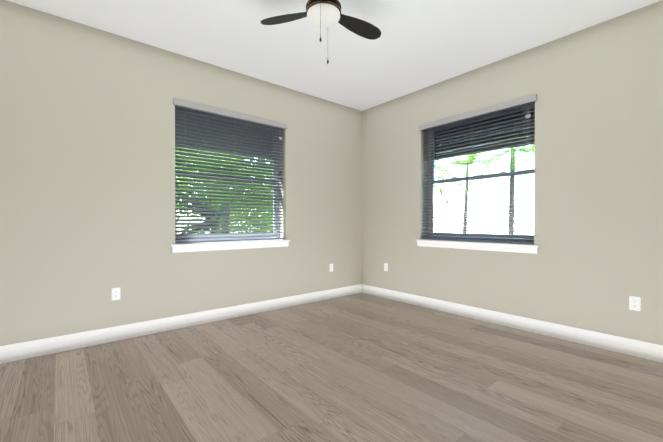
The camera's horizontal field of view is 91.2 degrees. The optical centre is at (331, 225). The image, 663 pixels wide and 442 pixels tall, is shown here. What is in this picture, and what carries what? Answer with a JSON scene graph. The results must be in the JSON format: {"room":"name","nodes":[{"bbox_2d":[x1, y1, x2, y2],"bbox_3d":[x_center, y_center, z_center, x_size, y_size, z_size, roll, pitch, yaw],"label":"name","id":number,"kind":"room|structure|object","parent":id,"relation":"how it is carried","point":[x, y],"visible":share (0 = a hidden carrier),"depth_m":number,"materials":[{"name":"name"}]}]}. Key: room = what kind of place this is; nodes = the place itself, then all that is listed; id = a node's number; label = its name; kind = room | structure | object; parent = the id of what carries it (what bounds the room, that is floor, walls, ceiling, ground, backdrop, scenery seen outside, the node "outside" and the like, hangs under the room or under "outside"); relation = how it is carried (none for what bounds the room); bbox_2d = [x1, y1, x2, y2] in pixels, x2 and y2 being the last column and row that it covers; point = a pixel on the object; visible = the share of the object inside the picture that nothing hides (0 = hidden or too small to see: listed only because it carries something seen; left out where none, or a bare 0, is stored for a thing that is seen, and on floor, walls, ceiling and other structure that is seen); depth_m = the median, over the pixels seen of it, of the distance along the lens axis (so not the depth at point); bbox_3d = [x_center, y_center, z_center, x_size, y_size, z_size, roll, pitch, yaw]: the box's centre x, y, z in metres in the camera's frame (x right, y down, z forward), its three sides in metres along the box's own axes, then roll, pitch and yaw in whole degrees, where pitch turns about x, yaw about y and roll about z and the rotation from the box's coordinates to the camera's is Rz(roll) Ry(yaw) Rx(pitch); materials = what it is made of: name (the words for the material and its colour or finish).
{"room":"empty bedroom","nodes":[
{"label":"empty bedroom","id":0,"kind":"room"},
{"bbox_2d":[0,0,361,345],"bbox_3d":[-1.504,-0.353,3.591,5.450,2.840,0.250,0,1,-40],"label":"wall","id":1,"kind":"structure","parent":0,"point":[87,169],"depth_m":3.06,"materials":[{"name":"beige paint"}]},
{"bbox_2d":[111,287,119,300],"bbox_3d":[-2.003,0.637,3.014,0.070,0.114,0.009,0,1,-40],"label":"electrical outlet","id":2,"kind":"object","parent":1,"relation":"attached to","point":[115,293],"visible":1,"depth_m":3.01,"materials":[{"name":"white plastic"}]},
{"bbox_2d":[0,284,361,363],"bbox_3d":[-1.420,1.002,3.502,4.950,0.133,0.014,0,1,-40],"label":"baseboard","id":3,"kind":"structure","parent":1,"relation":"attached to","point":[26,350],"depth_m":3.20,"materials":[{"name":"white wood"}]},
{"bbox_2d":[175,109,277,241],"bbox_3d":[-1.236,-0.554,3.926,1.325,1.486,0.068,0,1,-40],"label":"window","id":4,"kind":"structure","parent":1,"relation":"in","point":[226,208],"depth_m":3.92,"materials":[{"name":"grey"}]},
{"bbox_2d":[173,98,287,242],"bbox_3d":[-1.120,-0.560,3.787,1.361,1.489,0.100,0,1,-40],"label":"window blind","id":5,"kind":"object","parent":4,"relation":"attached to","point":[216,114],"visible":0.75,"depth_m":3.73,"materials":[{"name":"grey plastic"}]},
{"bbox_2d":[171,239,289,252],"bbox_3d":[-1.148,0.234,3.827,1.415,0.088,0.222,0,1,-40],"label":"sill","id":6,"kind":"structure","parent":1,"relation":"attached to","point":[197,247],"depth_m":3.67,"materials":[{"name":"white wood"}]},
{"bbox_2d":[329,264,332,271],"bbox_3d":[0.000,0.613,4.690,0.070,0.115,0.009,0,1,-40],"label":"electrical outlet","id":7,"kind":"object","parent":1,"relation":"attached to","point":[330,267],"visible":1,"depth_m":4.68,"materials":[{"name":"white plastic"}]},
{"bbox_2d":[0,293,662,441],"bbox_3d":[0.100,1.164,1.687,5.450,0.160,5.250,0,1,-40],"label":"floor","id":8,"kind":"structure","parent":0,"point":[361,367],"depth_m":2.19,"materials":[{"name":"wood"}]},
{"bbox_2d":[7,0,661,110],"bbox_3d":[0.100,-1.836,1.660,5.450,0.160,5.250,0,1,-40],"label":"ceiling","id":9,"kind":"structure","parent":0,"point":[416,45],"depth_m":3.00,"materials":[{"name":"white paint"}]},
{"bbox_2d":[261,0,380,63],"bbox_3d":[0.012,-1.504,2.455,0.898,0.518,0.971,0,1,-40],"label":"ceiling fan","id":10,"kind":"object","parent":9,"relation":"hanging from","point":[322,13],"visible":1,"depth_m":2.44,"materials":[{"name":"brown metal"}]},
{"bbox_2d":[362,0,662,344],"bbox_3d":[2.174,-0.350,3.246,0.250,2.840,5.000,0,1,-40],"label":"wall","id":11,"kind":"structure","parent":0,"point":[595,263],"depth_m":3.04,"materials":[{"name":"beige paint"}]},
{"bbox_2d":[384,263,387,270],"bbox_3d":[0.788,0.605,4.710,0.009,0.114,0.070,0,1,-40],"label":"electrical outlet","id":12,"kind":"object","parent":11,"relation":"attached to","point":[385,266],"visible":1,"depth_m":4.70,"materials":[{"name":"white plastic"}]},
{"bbox_2d":[416,239,538,253],"bbox_3d":[1.650,0.234,3.796,0.222,0.088,1.424,0,1,-40],"label":"sill","id":13,"kind":"structure","parent":11,"relation":"attached to","point":[508,247],"depth_m":3.63,"materials":[{"name":"white wood"}]},
{"bbox_2d":[428,104,534,241],"bbox_3d":[1.756,-0.554,3.878,0.068,1.486,1.334,0,1,-40],"label":"window","id":14,"kind":"structure","parent":11,"relation":"in","point":[432,182],"depth_m":3.92,"materials":[{"name":"grey"}]},
{"bbox_2d":[418,94,536,243],"bbox_3d":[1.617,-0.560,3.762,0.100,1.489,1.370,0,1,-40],"label":"window blind","id":15,"kind":"object","parent":14,"relation":"attached to","point":[502,107],"visible":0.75,"depth_m":3.66,"materials":[{"name":"grey plastic"}]},
{"bbox_2d":[362,284,662,362],"bbox_3d":[1.997,1.004,3.264,0.014,0.133,4.736,0,1,-40],"label":"baseboard","id":16,"kind":"structure","parent":11,"relation":"attached to","point":[640,349],"depth_m":3.21,"materials":[{"name":"white wood"}]},
{"bbox_2d":[629,296,640,310],"bbox_3d":[2.496,0.643,2.669,0.009,0.115,0.070,0,1,-40],"label":"electrical outlet","id":17,"kind":"object","parent":11,"relation":"attached to","point":[634,303],"visible":1,"depth_m":2.67,"materials":[{"name":"white plastic"}]},
{"label":"outside","id":18,"kind":"structure","parent":0,"visible":0},
{"bbox_2d":[175,107,534,234],"bbox_3d":[1.726,-0.234,19.172,100.000,9.026,100.000,0,1,-40],"label":"outdoor background","id":19,"kind":"object","parent":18,"point":[472,217],"depth_m":9.40,"materials":[{"name":"green plant"}]}
]}

